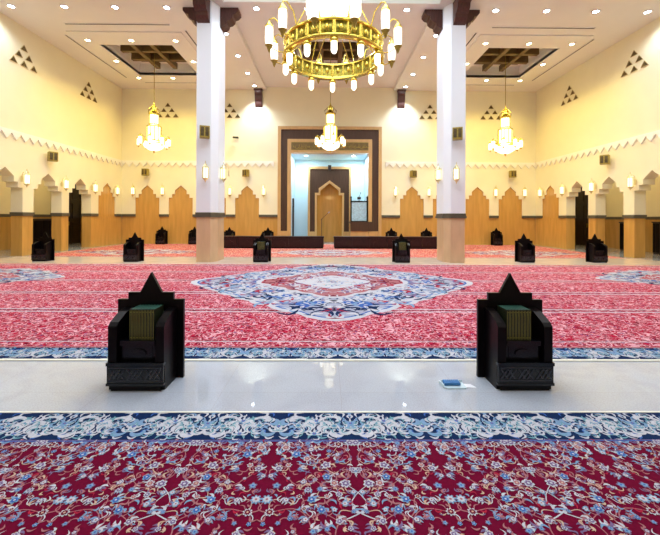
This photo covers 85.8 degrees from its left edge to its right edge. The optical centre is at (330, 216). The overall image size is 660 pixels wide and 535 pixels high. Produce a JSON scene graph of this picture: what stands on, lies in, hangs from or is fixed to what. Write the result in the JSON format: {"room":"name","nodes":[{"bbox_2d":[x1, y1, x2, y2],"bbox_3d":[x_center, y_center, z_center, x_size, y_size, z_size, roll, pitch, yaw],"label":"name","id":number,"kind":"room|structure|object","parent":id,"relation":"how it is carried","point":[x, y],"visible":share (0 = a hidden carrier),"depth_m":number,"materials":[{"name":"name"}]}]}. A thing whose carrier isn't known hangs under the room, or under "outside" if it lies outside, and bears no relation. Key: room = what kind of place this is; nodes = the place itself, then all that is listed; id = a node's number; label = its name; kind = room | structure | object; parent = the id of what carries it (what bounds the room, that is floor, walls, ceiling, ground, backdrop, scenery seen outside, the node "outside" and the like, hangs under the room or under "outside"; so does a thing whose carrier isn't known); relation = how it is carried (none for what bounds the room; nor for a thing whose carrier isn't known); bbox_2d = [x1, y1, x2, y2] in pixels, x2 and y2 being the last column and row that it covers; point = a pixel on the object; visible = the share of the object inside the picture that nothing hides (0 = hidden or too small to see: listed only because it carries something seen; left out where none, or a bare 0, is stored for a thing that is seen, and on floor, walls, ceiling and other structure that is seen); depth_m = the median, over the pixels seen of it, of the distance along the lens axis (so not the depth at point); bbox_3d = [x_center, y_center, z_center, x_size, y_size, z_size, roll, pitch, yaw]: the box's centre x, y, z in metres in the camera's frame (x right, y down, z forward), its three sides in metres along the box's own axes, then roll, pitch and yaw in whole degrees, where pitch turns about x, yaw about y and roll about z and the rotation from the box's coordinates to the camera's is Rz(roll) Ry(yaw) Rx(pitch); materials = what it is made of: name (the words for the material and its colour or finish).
{"room":"mosque","nodes":[
{"label":"mosque","id":0,"kind":"room"},
{"bbox_2d":[0,175,81,214],"bbox_3d":[-12.567,-1.460,7.699,2.560,2.750,23.600,0,0,0],"label":"wall","id":1,"kind":"structure","parent":0,"point":[42,196],"depth_m":16.46,"materials":[{"name":"beige paint"}]},
{"bbox_2d":[0,214,81,216],"bbox_3d":[-13.683,-0.080,7.687,0.340,0.120,23.600,0,0,0],"label":"trim","id":2,"kind":"structure","parent":1,"relation":"attached to","point":[1,215],"depth_m":16.46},
{"bbox_2d":[68,184,80,243],"bbox_3d":[-13.520,-0.340,18.279,0.200,3.450,1.780,0,0,0],"label":"door","id":3,"kind":"structure","parent":1,"relation":"in","point":[74,220],"depth_m":18.69,"materials":[{"name":"brown wood"}]},
{"bbox_2d":[0,12,121,213],"bbox_3d":[-11.066,-3.544,7.426,0.420,6.970,23.020,0,0,0],"label":"wall","id":4,"kind":"structure","parent":0,"point":[48,103],"depth_m":14.04,"materials":[{"name":"beige paint"}]},
{"bbox_2d":[9,45,36,72],"bbox_3d":[-10.875,-5.719,12.603,0.030,0.765,1.132,0,0,0],"label":"air vent","id":5,"kind":"object","parent":4,"relation":"in","point":[23,47],"visible":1,"depth_m":12.58,"materials":[{"name":"brown"}]},
{"bbox_2d":[21,170,29,186],"bbox_3d":[-10.729,-1.366,12.494,0.264,0.676,0.198,0,0,0],"label":"wall lantern","id":6,"kind":"object","parent":4,"relation":"attached to","point":[25,178],"visible":1,"depth_m":12.45,"materials":[{"name":"beige"}]},
{"bbox_2d":[0,217,81,249],"bbox_3d":[-12.576,0.675,7.694,2.560,1.380,23.600,0,0,0],"label":"wood paneling","id":7,"kind":"structure","parent":4,"relation":"attached to","point":[5,222],"depth_m":14.90,"materials":[{"name":"brown wood"}]},
{"bbox_2d":[47,151,57,161],"bbox_3d":[-10.698,-2.313,13.666,0.340,0.361,0.292,0,0,40],"label":"wall speaker","id":8,"kind":"object","parent":4,"relation":"attached to","point":[51,156],"visible":1,"depth_m":13.56,"materials":[{"name":"gold metal"}]},
{"bbox_2d":[0,126,121,165],"bbox_3d":[-10.833,-2.829,7.287,0.050,0.320,22.540,0,0,0],"label":"trim","id":9,"kind":"structure","parent":4,"relation":"attached to","point":[6,132],"depth_m":14.04,"materials":[{"name":"white paint"}]},
{"bbox_2d":[61,175,68,190],"bbox_3d":[-10.744,-1.362,14.374,0.264,0.676,0.198,0,0,0],"label":"wall lantern","id":10,"kind":"object","parent":4,"relation":"attached to","point":[65,184],"visible":1,"depth_m":14.33,"materials":[{"name":"beige"}]},
{"bbox_2d":[9,212,121,215],"bbox_3d":[-11.074,-0.115,7.248,0.470,0.130,22.720,0,0,0],"label":"trim","id":11,"kind":"structure","parent":4,"relation":"attached to","point":[10,213],"depth_m":14.41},
{"bbox_2d":[11,184,121,255],"bbox_3d":[-11.079,-0.180,7.294,0.400,3.100,22.750,0,0,0],"label":"wood paneling","id":12,"kind":"structure","parent":4,"relation":"attached to","point":[104,229],"depth_m":16.23,"materials":[{"name":"brown wood"}]},
{"bbox_2d":[80,82,96,102],"bbox_3d":[-10.903,-5.712,16.023,0.030,0.765,1.132,0,0,0],"label":"air vent","id":13,"kind":"object","parent":4,"relation":"in","point":[88,83],"visible":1,"depth_m":16.01,"materials":[{"name":"brown"}]},
{"bbox_2d":[91,180,97,194],"bbox_3d":[-10.759,-1.358,16.194,0.264,0.676,0.198,0,0,0],"label":"wall lantern","id":14,"kind":"object","parent":4,"relation":"attached to","point":[94,187],"visible":1,"depth_m":16.15,"materials":[{"name":"beige"}]},
{"bbox_2d":[121,87,535,215],"bbox_3d":[-0.031,-3.472,18.878,21.840,6.970,0.300,0,0,0],"label":"wall","id":15,"kind":"structure","parent":0,"point":[406,137],"depth_m":18.73,"materials":[{"name":"beige paint"}]},
{"bbox_2d":[159,103,177,116],"bbox_3d":[-8.540,-5.616,18.647,1.132,0.765,0.030,0,0,0],"label":"air vent","id":16,"kind":"object","parent":15,"relation":"in","point":[167,104],"visible":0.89,"depth_m":18.65,"materials":[{"name":"brown"}]},
{"bbox_2d":[254,88,262,106],"bbox_3d":[-3.767,-6.223,18.584,0.440,0.920,0.240,0,0,0],"label":"corbel","id":17,"kind":"object","parent":15,"relation":"attached to","point":[258,91],"visible":1,"depth_m":18.57,"materials":[{"name":"brown wood"}]},
{"bbox_2d":[122,186,534,244],"bbox_3d":[-0.044,-0.157,18.806,21.840,3.200,0.070,0,0,0],"label":"wood paneling","id":18,"kind":"structure","parent":15,"relation":"attached to","point":[246,221],"depth_m":18.79,"materials":[{"name":"brown wood"}]},
{"bbox_2d":[122,214,534,217],"bbox_3d":[-0.044,-0.042,18.730,21.800,0.130,0.080,0,0,0],"label":"trim","id":19,"kind":"structure","parent":15,"relation":"attached to","point":[123,215],"depth_m":18.67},
{"bbox_2d":[122,160,535,168],"bbox_3d":[-0.033,-2.757,18.702,21.800,0.320,0.050,0,0,0],"label":"trim","id":20,"kind":"structure","parent":15,"relation":"attached to","point":[128,162],"depth_m":18.70,"materials":[{"name":"white paint"}]},
{"bbox_2d":[397,89,405,107],"bbox_3d":[3.732,-6.191,18.646,0.440,0.920,0.240,0,0,0],"label":"corbel","id":21,"kind":"object","parent":15,"relation":"attached to","point":[400,92],"visible":1,"depth_m":18.64,"materials":[{"name":"brown wood"}]},
{"bbox_2d":[420,105,436,118],"bbox_3d":[5.259,-5.557,18.762,1.132,0.765,0.030,0,0,0],"label":"air vent","id":22,"kind":"object","parent":15,"relation":"in","point":[429,107],"visible":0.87,"depth_m":18.76,"materials":[{"name":"brown"}]},
{"bbox_2d":[481,105,499,119],"bbox_3d":[8.499,-5.544,18.789,1.132,0.765,0.030,0,0,0],"label":"air vent","id":23,"kind":"object","parent":15,"relation":"in","point":[490,107],"visible":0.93,"depth_m":18.79,"materials":[{"name":"brown"}]},
{"bbox_2d":[291,154,367,235],"bbox_3d":[-0.051,-1.104,20.023,4.680,5.100,2.000,0,0,0],"label":"wall","id":24,"kind":"structure","parent":0,"point":[358,164],"depth_m":20.81,"materials":[{"name":"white paint"}]},
{"bbox_2d":[0,242,659,410],"bbox_3d":[0.033,1.495,8.597,28.400,0.150,25.200,0,0,0],"label":"floor","id":25,"kind":"structure","parent":0,"point":[24,385],"depth_m":2.90,"materials":[{"name":"stone"}]},
{"bbox_2d":[33,219,51,242],"bbox_3d":[-13.124,0.731,15.890,0.560,1.300,1.040,0,0,0],"label":"cabinet","id":26,"kind":"object","parent":25,"relation":"on","point":[40,226],"visible":0.44,"depth_m":15.79,"materials":[{"name":"brown wood"}]},
{"bbox_2d":[106,272,184,390],"bbox_3d":[-1.566,0.942,2.981,0.570,0.917,0.288,0,0,0],"label":"book stand","id":27,"kind":"object","parent":25,"relation":"on","point":[132,365],"visible":1,"depth_m":2.90,"materials":[{"name":"brown wood"}]},
{"bbox_2d":[129,304,140,339],"bbox_3d":[-1.639,0.886,2.999,0.024,0.255,0.171,0,0,0],"label":"book","id":28,"kind":"object","parent":27,"relation":"on","point":[131,309],"visible":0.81,"depth_m":2.92,"materials":[{"name":"green paper"}]},
{"bbox_2d":[120,337,154,345],"bbox_3d":[-1.566,1.025,2.985,0.280,0.040,0.220,0,0,0],"label":"shelf","id":29,"kind":"object","parent":27,"relation":"attached to","point":[124,341],"depth_m":2.88,"materials":[{"name":"wood"}]},
{"bbox_2d":[132,304,145,339],"bbox_3d":[-1.613,0.887,2.999,0.024,0.255,0.171,0,0,0],"label":"book","id":30,"kind":"object","parent":27,"relation":"on","point":[134,309],"visible":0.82,"depth_m":2.92,"materials":[{"name":"green paper"}]},
{"bbox_2d":[136,304,148,339],"bbox_3d":[-1.588,0.887,2.999,0.024,0.255,0.171,0,0,0],"label":"book","id":31,"kind":"object","parent":27,"relation":"on","point":[137,310],"visible":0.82,"depth_m":2.92,"materials":[{"name":"green paper"}]},
{"bbox_2d":[139,304,151,339],"bbox_3d":[-1.562,0.887,2.999,0.024,0.255,0.171,0,0,0],"label":"book","id":32,"kind":"object","parent":27,"relation":"on","point":[140,310],"visible":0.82,"depth_m":2.92,"materials":[{"name":"green paper"}]},
{"bbox_2d":[142,304,154,339],"bbox_3d":[-1.537,0.887,3.000,0.024,0.255,0.171,0,0,0],"label":"book","id":33,"kind":"object","parent":27,"relation":"on","point":[143,310],"visible":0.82,"depth_m":2.92,"materials":[{"name":"green paper"}]},
{"bbox_2d":[145,304,157,339],"bbox_3d":[-1.512,0.887,3.000,0.024,0.255,0.171,0,0,0],"label":"book","id":34,"kind":"object","parent":27,"relation":"on","point":[146,310],"visible":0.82,"depth_m":2.92,"materials":[{"name":"green paper"}]},
{"bbox_2d":[148,304,160,339],"bbox_3d":[-1.486,0.887,3.000,0.024,0.255,0.171,0,0,0],"label":"book","id":35,"kind":"object","parent":27,"relation":"on","point":[149,310],"visible":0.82,"depth_m":2.92,"materials":[{"name":"green paper"}]},
{"bbox_2d":[151,304,163,339],"bbox_3d":[-1.460,0.887,3.000,0.024,0.255,0.171,0,0,0],"label":"book","id":36,"kind":"object","parent":27,"relation":"on","point":[156,312],"visible":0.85,"depth_m":2.92,"materials":[{"name":"green paper"}]},
{"bbox_2d":[16,263,387,264],"bbox_3d":[0.017,1.419,10.588,21.200,0.010,0.018,0,0,0],"label":"edging","id":37,"kind":"object","parent":25,"relation":"on","point":[16,263],"visible":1,"depth_m":10.53,"materials":[{"name":"white metal"}]},
{"bbox_2d":[292,198,293,235],"bbox_3d":[-1.976,0.225,18.824,0.180,2.420,0.180,0,0,0],"label":"speaker","id":38,"kind":"object","parent":25,"relation":"on","point":[292,198],"visible":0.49,"depth_m":18.78},
{"bbox_2d":[29,244,627,258],"bbox_3d":[-0.024,1.427,15.497,21.000,0.017,6.100,0,0,0],"label":"carpet","id":39,"kind":"object","parent":25,"relation":"on","point":[150,250],"visible":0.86,"depth_m":14.12,"materials":[{"name":"carpet"}]},
{"bbox_2d":[155,227,167,243],"bbox_3d":[-8.694,0.936,18.212,0.570,0.917,0.288,0,0,0],"label":"book stand","id":40,"kind":"object","parent":39,"relation":"on","point":[161,236],"visible":0.99,"depth_m":18.23,"materials":[{"name":"brown wood"}]},
{"bbox_2d":[188,226,195,243],"bbox_3d":[-7.025,0.943,18.226,0.570,0.917,0.288,0,0,0],"label":"book stand","id":41,"kind":"object","parent":39,"relation":"on","point":[192,234],"visible":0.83,"depth_m":18.14,"materials":[{"name":"brown wood"}]},
{"bbox_2d":[224,227,234,235],"bbox_3d":[-5.039,0.950,17.593,0.570,0.917,0.288,0,0,0],"label":"book stand","id":42,"kind":"object","parent":39,"relation":"on","point":[229,232],"visible":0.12,"depth_m":17.71,"materials":[{"name":"brown wood"}]},
{"bbox_2d":[262,228,273,235],"bbox_3d":[-3.119,0.958,17.609,0.570,0.917,0.288,0,0,0],"label":"book stand","id":43,"kind":"object","parent":39,"relation":"on","point":[267,232],"visible":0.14,"depth_m":17.73,"materials":[{"name":"brown wood"}]},
{"bbox_2d":[224,236,323,248],"bbox_3d":[-2.619,1.146,16.236,4.660,0.540,0.520,0,0,0],"label":"bookcase","id":44,"kind":"object","parent":39,"relation":"on","point":[229,241],"visible":0.71,"depth_m":16.00,"materials":[{"name":"brown wood"}]},
{"bbox_2d":[333,236,436,248],"bbox_3d":[2.541,1.168,16.279,4.800,0.540,0.520,0,0,0],"label":"bookcase","id":45,"kind":"object","parent":39,"relation":"on","point":[340,242],"visible":0.84,"depth_m":16.04,"materials":[{"name":"brown wood"}]},
{"bbox_2d":[491,228,502,245],"bbox_3d":[8.635,1.010,18.356,0.570,0.917,0.288,0,0,0],"label":"book stand","id":46,"kind":"object","parent":39,"relation":"on","point":[496,236],"visible":1,"depth_m":18.30,"materials":[{"name":"brown wood"}]},
{"bbox_2d":[277,126,381,235],"bbox_3d":[-0.038,-1.647,18.792,5.440,6.180,0.465,0,0,0],"label":"frame","id":47,"kind":"object","parent":25,"relation":"on","point":[291,139],"visible":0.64,"depth_m":18.60,"materials":[{"name":"brown wood"}]},
{"bbox_2d":[308,166,350,241],"bbox_3d":[-0.055,-0.693,20.372,2.440,4.280,0.860,0,0,0],"label":"mihrab","id":48,"kind":"object","parent":25,"relation":"on","point":[328,190],"visible":0.85,"depth_m":20.01,"materials":[{"name":"brown wood"}]},
{"bbox_2d":[0,412,659,534],"bbox_3d":[0.100,1.396,0.666,11.800,0.013,3.737,0,0,0],"label":"carpet","id":49,"kind":"object","parent":25,"relation":"on","point":[535,473],"visible":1,"depth_m":1.93,"materials":[{"name":"carpet"}]},
{"bbox_2d":[0,263,659,358],"bbox_3d":[0.046,1.408,7.082,21.200,0.017,7.172,0,0,0],"label":"carpet","id":50,"kind":"object","parent":25,"relation":"on","point":[48,311],"visible":0.86,"depth_m":5.49,"materials":[{"name":"carpet"}]},
{"bbox_2d":[0,411,659,412],"bbox_3d":[0.084,1.401,2.545,11.800,0.010,0.016,0,0,0],"label":"edging","id":51,"kind":"object","parent":25,"relation":"on","point":[0,411],"visible":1,"depth_m":2.54,"materials":[{"name":"white metal"}]},
{"bbox_2d":[0,359,659,361],"bbox_3d":[0.076,1.403,3.479,21.200,0.010,0.033,0,0,0],"label":"edging","id":52,"kind":"object","parent":25,"relation":"on","point":[554,360],"visible":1,"depth_m":3.47,"materials":[{"name":"white metal"}]},
{"bbox_2d":[349,196,367,235],"bbox_3d":[1.516,0.170,19.143,0.960,2.560,1.060,0,0,0],"label":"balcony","id":53,"kind":"object","parent":25,"relation":"on","point":[358,210],"visible":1,"depth_m":18.80,"materials":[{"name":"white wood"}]},
{"bbox_2d":[439,379,466,388],"bbox_3d":[1.016,1.390,2.960,0.200,0.042,0.110,0,0,0],"label":"tray","id":54,"kind":"object","parent":25,"relation":"on","point":[446,384],"visible":1,"depth_m":2.94,"materials":[{"name":"plastic"}]},
{"bbox_2d":[476,273,554,389],"bbox_3d":[1.587,0.955,3.017,0.570,0.917,0.288,0,0,0],"label":"book stand","id":55,"kind":"object","parent":25,"relation":"on","point":[506,364],"visible":0.99,"depth_m":2.93,"materials":[{"name":"brown wood"}]},
{"bbox_2d":[497,305,509,339],"bbox_3d":[1.478,0.900,3.035,0.024,0.255,0.171,0,0,0],"label":"book","id":56,"kind":"object","parent":55,"relation":"on","point":[503,312],"visible":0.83,"depth_m":2.96,"materials":[{"name":"green paper"}]},
{"bbox_2d":[501,305,512,339],"bbox_3d":[1.503,0.900,3.035,0.024,0.255,0.171,0,0,0],"label":"book","id":57,"kind":"object","parent":55,"relation":"on","point":[511,310],"visible":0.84,"depth_m":2.95,"materials":[{"name":"green paper"}]},
{"bbox_2d":[504,305,515,339],"bbox_3d":[1.529,0.900,3.035,0.024,0.255,0.171,0,0,0],"label":"book","id":58,"kind":"object","parent":55,"relation":"on","point":[514,310],"visible":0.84,"depth_m":2.95,"materials":[{"name":"paper"}]},
{"bbox_2d":[507,305,518,339],"bbox_3d":[1.554,0.900,3.035,0.024,0.255,0.171,0,0,0],"label":"book","id":59,"kind":"object","parent":55,"relation":"on","point":[517,310],"visible":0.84,"depth_m":2.95,"materials":[{"name":"green fabric"}]},
{"bbox_2d":[510,305,521,339],"bbox_3d":[1.580,0.900,3.036,0.024,0.255,0.171,0,0,0],"label":"book","id":60,"kind":"object","parent":55,"relation":"on","point":[520,310],"visible":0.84,"depth_m":2.95,"materials":[{"name":"green fabric"}]},
{"bbox_2d":[513,305,524,340],"bbox_3d":[1.605,0.900,3.036,0.024,0.255,0.171,0,0,0],"label":"book","id":61,"kind":"object","parent":55,"relation":"on","point":[523,310],"visible":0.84,"depth_m":2.95,"materials":[{"name":"green fabric"}]},
{"bbox_2d":[516,305,527,340],"bbox_3d":[1.631,0.900,3.036,0.024,0.255,0.171,0,0,0],"label":"book","id":62,"kind":"object","parent":55,"relation":"on","point":[526,310],"visible":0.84,"depth_m":2.95,"materials":[{"name":"green fabric"}]},
{"bbox_2d":[506,337,540,345],"bbox_3d":[1.587,1.039,3.021,0.280,0.040,0.220,0,0,0],"label":"shelf","id":63,"kind":"object","parent":55,"relation":"attached to","point":[535,341],"depth_m":2.91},
{"bbox_2d":[519,305,530,340],"bbox_3d":[1.656,0.900,3.036,0.024,0.255,0.171,0,0,0],"label":"book","id":64,"kind":"object","parent":55,"relation":"on","point":[529,310],"visible":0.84,"depth_m":2.95,"materials":[{"name":"green fabric"}]},
{"bbox_2d":[619,222,623,250],"bbox_3d":[13.178,0.856,15.658,0.560,1.270,0.440,0,0,0],"label":"cabinet","id":65,"kind":"object","parent":25,"relation":"on","point":[621,223],"visible":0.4,"depth_m":15.72,"materials":[{"name":"brown wood"}]},
{"bbox_2d":[651,222,659,254],"bbox_3d":[13.191,0.838,14.108,0.560,1.300,0.340,0,0,0],"label":"cabinet","id":66,"kind":"object","parent":25,"relation":"on","point":[656,225],"visible":0.98,"depth_m":14.07,"materials":[{"name":"brown wood"}]},
{"bbox_2d":[0,0,659,91],"bbox_3d":[0.080,-7.437,7.528,21.840,1.490,23.020,0,0,0],"label":"ceiling","id":67,"kind":"structure","parent":0,"point":[616,20],"depth_m":12.64,"materials":[{"name":"paint"}]},
{"bbox_2d":[65,35,127,77],"bbox_3d":[-9.817,-6.726,15.134,0.084,0.020,4.024,0,0,0],"label":"air slot","id":68,"kind":"object","parent":67,"relation":"attached to","point":[70,38],"visible":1,"depth_m":14.74,"materials":[{"name":"white"}]},
{"bbox_2d":[64,23,170,25],"bbox_3d":[-7.429,-6.723,12.384,3.654,0.020,0.084,0,0,0],"label":"air slot","id":69,"kind":"object","parent":67,"relation":"attached to","point":[64,23],"visible":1,"depth_m":12.38,"materials":[{"name":"white"}]},
{"bbox_2d":[79,24,168,24],"bbox_3d":[-7.429,-6.725,12.384,3.630,0.015,0.060,0,0,0],"label":"grille","id":70,"kind":"object","parent":69,"relation":"attached to","point":[79,24],"depth_m":12.39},
{"bbox_2d":[103,45,195,74],"bbox_3d":[-7.587,-7.012,15.313,2.880,0.570,3.060,0,0,0],"label":"coffer","id":71,"kind":"object","parent":67,"relation":"attached to","point":[168,59],"visible":0.56,"depth_m":15.63,"materials":[{"name":"paint"}]},
{"bbox_2d":[137,53,170,152],"bbox_3d":[-7.595,-4.997,15.299,1.270,4.520,1.270,0,0,11],"label":"lantern chandelier","id":72,"kind":"object","parent":71,"relation":"hanging from","point":[154,141],"visible":1,"depth_m":15.13,"materials":[{"name":"glass"}]},
{"bbox_2d":[66,31,593,83],"bbox_3d":[0.013,-6.678,15.251,19.240,0.035,4.630,0,0,0],"label":"recessed ceiling panel","id":73,"kind":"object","parent":67,"relation":"attached to","point":[184,48],"depth_m":13.73,"materials":[{"name":"paint"}]},
{"bbox_2d":[294,41,367,63],"bbox_3d":[0.013,-7.120,15.377,2.980,0.570,3.060,0,0,0],"label":"coffer","id":74,"kind":"object","parent":67,"relation":"attached to","point":[337,58],"visible":0.23,"depth_m":15.66,"materials":[{"name":"paint"}]},
{"bbox_2d":[315,51,345,152],"bbox_3d":[0.005,-5.025,15.362,1.270,4.520,1.270,0,0,11],"label":"lantern chandelier","id":75,"kind":"object","parent":74,"relation":"hanging from","point":[329,141],"visible":1,"depth_m":15.18,"materials":[{"name":"glass"}]},
{"bbox_2d":[466,48,558,77],"bbox_3d":[7.612,-6.948,15.440,2.880,0.570,3.060,0,0,0],"label":"coffer","id":76,"kind":"object","parent":67,"relation":"attached to","point":[518,60],"visible":0.54,"depth_m":15.76,"materials":[{"name":"paint"}]},
{"bbox_2d":[489,56,522,155],"bbox_3d":[7.604,-4.893,15.425,1.270,4.520,1.270,0,0,11],"label":"chandelier","id":77,"kind":"object","parent":76,"relation":"hanging from","point":[506,144],"visible":0.99,"depth_m":15.26,"materials":[{"name":"glass"}]},
{"bbox_2d":[491,27,595,28],"bbox_3d":[7.501,-6.660,12.508,3.654,0.020,0.084,0,0,0],"label":"air slot","id":78,"kind":"object","parent":67,"relation":"attached to","point":[491,27],"visible":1,"depth_m":12.48,"materials":[{"name":"white"}]},
{"bbox_2d":[531,39,594,80],"bbox_3d":[9.842,-6.644,15.297,0.084,0.020,4.024,0,0,0],"label":"air slot","id":79,"kind":"object","parent":67,"relation":"attached to","point":[592,39],"visible":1,"depth_m":14.97,"materials":[{"name":"white"}]},
{"bbox_2d":[0,257,659,264],"bbox_3d":[0.009,1.425,11.520,21.840,0.003,1.835,0,0,0],"label":"floor strip","id":80,"kind":"object","parent":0,"point":[68,260],"visible":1,"depth_m":11.35,"materials":[{"name":"beige stone"}]},
{"bbox_2d":[31,232,54,260],"bbox_3d":[-9.086,0.929,11.189,0.570,0.917,0.288,0,0,0],"label":"book stand","id":81,"kind":"object","parent":80,"relation":"on","point":[43,249],"visible":1,"depth_m":11.17,"materials":[{"name":"brown wood"}]},
{"bbox_2d":[123,233,143,261],"bbox_3d":[-6.216,0.941,11.163,0.570,0.917,0.288,0,0,0],"label":"book stand","id":82,"kind":"object","parent":80,"relation":"on","point":[133,249],"visible":1,"depth_m":11.14,"materials":[{"name":"brown wood"}]},
{"bbox_2d":[183,0,240,261],"bbox_3d":[-3.861,-2.655,11.204,1.780,8.130,1.600,0,0,0],"label":"pillar","id":83,"kind":"structure","parent":80,"relation":"on","point":[212,21],"depth_m":11.04,"materials":[{"name":"white paint"}]},
{"bbox_2d":[199,125,209,138],"bbox_3d":[-3.834,-2.571,10.817,0.292,0.361,0.340,0,0,-21],"label":"wall speaker","id":84,"kind":"object","parent":83,"relation":"attached to","point":[204,131],"visible":1,"depth_m":10.67,"materials":[{"name":"gold metal"}]},
{"bbox_2d":[202,161,208,181],"bbox_3d":[-3.803,-1.381,10.843,0.198,0.676,0.264,0,0,0],"label":"wall lantern","id":85,"kind":"object","parent":83,"relation":"attached to","point":[205,169],"visible":1,"depth_m":10.75,"materials":[{"name":"beige"}]},
{"bbox_2d":[220,162,228,182],"bbox_3d":[-3.412,-1.438,11.475,0.264,0.676,0.198,0,0,0],"label":"wall lantern","id":86,"kind":"object","parent":83,"relation":"attached to","point":[223,168],"visible":1,"depth_m":11.42,"materials":[{"name":"beige"}]},
{"bbox_2d":[253,233,270,261],"bbox_3d":[-2.176,0.958,11.186,0.570,0.917,0.288,0,0,0],"label":"book stand","id":87,"kind":"object","parent":80,"relation":"on","point":[258,255],"visible":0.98,"depth_m":11.10,"materials":[{"name":"brown wood"}]},
{"bbox_2d":[392,234,409,262],"bbox_3d":[2.264,0.977,11.223,0.570,0.917,0.288,0,0,0],"label":"book stand","id":88,"kind":"object","parent":80,"relation":"on","point":[398,256],"visible":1,"depth_m":11.13,"materials":[{"name":"brown wood"}]},
{"bbox_2d":[422,0,479,262],"bbox_3d":[3.919,-2.623,11.269,1.780,8.130,1.600,0,0,0],"label":"pillar","id":89,"kind":"structure","parent":80,"relation":"on","point":[450,23],"depth_m":11.10,"materials":[{"name":"white paint"}]},
{"bbox_2d":[435,164,440,182],"bbox_3d":[3.548,-1.408,11.533,0.264,0.676,0.198,0,0,0],"label":"wall lantern","id":90,"kind":"object","parent":89,"relation":"attached to","point":[438,169],"visible":0.86,"depth_m":11.48,"materials":[{"name":"beige"}]},
{"bbox_2d":[453,162,459,183],"bbox_3d":[3.856,-1.348,10.907,0.198,0.676,0.264,0,0,0],"label":"wall lantern","id":91,"kind":"object","parent":89,"relation":"attached to","point":[456,170],"visible":1,"depth_m":10.81,"materials":[{"name":"beige"}]},
{"bbox_2d":[452,127,462,140],"bbox_3d":[3.897,-2.539,10.881,0.292,0.361,0.340,0,0,20],"label":"wall speaker","id":92,"kind":"object","parent":89,"relation":"attached to","point":[457,132],"visible":1,"depth_m":10.73,"materials":[{"name":"gold metal"}]},
{"bbox_2d":[515,233,535,262],"bbox_3d":[6.282,0.994,11.406,0.570,0.917,0.288,0,0,0],"label":"book stand","id":93,"kind":"object","parent":80,"relation":"on","point":[524,248],"visible":1,"depth_m":11.37,"materials":[{"name":"brown wood"}]},
{"bbox_2d":[586,234,607,262],"bbox_3d":[8.602,1.004,11.426,0.570,0.917,0.288,0,0,0],"label":"book stand","id":94,"kind":"object","parent":80,"relation":"on","point":[596,250],"visible":1,"depth_m":11.39,"materials":[{"name":"brown wood"}]},
{"bbox_2d":[536,17,659,215],"bbox_3d":[11.193,-3.450,7.611,0.420,6.970,23.020,0,0,0],"label":"wall","id":95,"kind":"structure","parent":0,"point":[609,107],"depth_m":14.25,"materials":[{"name":"beige paint"}]},
{"bbox_2d":[561,85,577,105],"bbox_3d":[10.906,-5.620,16.204,0.030,0.765,1.132,0,0,0],"label":"air vent","id":96,"kind":"object","parent":95,"relation":"in","point":[569,87],"visible":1,"depth_m":16.20,"materials":[{"name":"brown"}]},
{"bbox_2d":[535,186,644,257],"bbox_3d":[11.180,-0.086,7.478,0.400,3.100,22.750,0,0,0],"label":"wall paneling","id":97,"kind":"structure","parent":95,"relation":"attached to","point":[551,230],"depth_m":16.41,"materials":[{"name":"brown wood"}]},
{"bbox_2d":[535,215,646,218],"bbox_3d":[11.175,-0.021,7.433,0.470,0.130,22.720,0,0,0],"label":"trim","id":98,"kind":"structure","parent":95,"relation":"attached to","point":[565,216],"depth_m":14.59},
{"bbox_2d":[588,178,595,193],"bbox_3d":[10.737,-1.271,14.553,0.264,0.676,0.198,0,0,0],"label":"wall lantern","id":99,"kind":"object","parent":95,"relation":"attached to","point":[591,186],"visible":1,"depth_m":14.52,"materials":[{"name":"beige"}]},
{"bbox_2d":[536,130,659,168],"bbox_3d":[10.956,-2.737,7.468,0.050,0.320,22.540,0,0,0],"label":"trim","id":100,"kind":"structure","parent":95,"relation":"attached to","point":[650,136],"depth_m":14.14,"materials":[{"name":"white paint"}]},
{"bbox_2d":[599,154,609,164],"bbox_3d":[10.710,-2.223,13.844,0.340,0.361,0.292,0,0,-41],"label":"wall speaker","id":101,"kind":"object","parent":95,"relation":"attached to","point":[603,159],"visible":1,"depth_m":13.73,"materials":[{"name":"gold metal"}]},
{"bbox_2d":[627,172,635,190],"bbox_3d":[10.753,-1.275,12.673,0.264,0.676,0.198,0,0,0],"label":"wall lantern","id":102,"kind":"object","parent":95,"relation":"attached to","point":[631,181],"visible":1,"depth_m":12.62,"materials":[{"name":"beige"}]},
{"bbox_2d":[605,219,659,251],"bbox_3d":[12.663,0.781,7.904,2.560,1.380,23.600,0,0,0],"label":"wall paneling","id":103,"kind":"structure","parent":95,"relation":"attached to","point":[612,226],"depth_m":16.75,"materials":[{"name":"brown wood"}]},
{"bbox_2d":[621,50,648,76],"bbox_3d":[10.934,-5.627,12.784,0.030,0.765,1.132,0,0,0],"label":"air vent","id":104,"kind":"object","parent":95,"relation":"in","point":[634,53],"visible":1,"depth_m":12.77,"materials":[{"name":"brown"}]},
{"bbox_2d":[606,175,659,216],"bbox_3d":[12.672,-1.354,7.909,2.560,2.750,23.600,0,0,0],"label":"wall","id":105,"kind":"structure","parent":0,"point":[614,199],"depth_m":16.50,"materials":[{"name":"beige paint"}]},
{"bbox_2d":[575,187,588,244],"bbox_3d":[13.439,-0.226,18.503,0.200,3.450,1.780,0,0,0],"label":"door","id":106,"kind":"structure","parent":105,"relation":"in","point":[581,202],"depth_m":18.91,"materials":[{"name":"brown wood"}]},
{"bbox_2d":[605,217,659,219],"bbox_3d":[13.776,0.036,7.915,0.340,0.120,23.600,0,0,0],"label":"trim","id":107,"kind":"structure","parent":105,"relation":"attached to","point":[648,218],"depth_m":15.16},
{"bbox_3d":[0.100,-8.237,5.570,6.760,0.100,11.100,0,0,0],"label":"ceiling","id":108,"kind":"structure","parent":0,"visible":0},
{"bbox_2d":[265,0,401,92],"bbox_3d":[0.071,-5.627,7.714,2.846,5.110,2.837,0,0,0],"label":"ring chandelier","id":109,"kind":"object","parent":108,"relation":"hanging from","point":[327,19],"visible":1,"depth_m":7.27,"materials":[{"name":"gold metal"}]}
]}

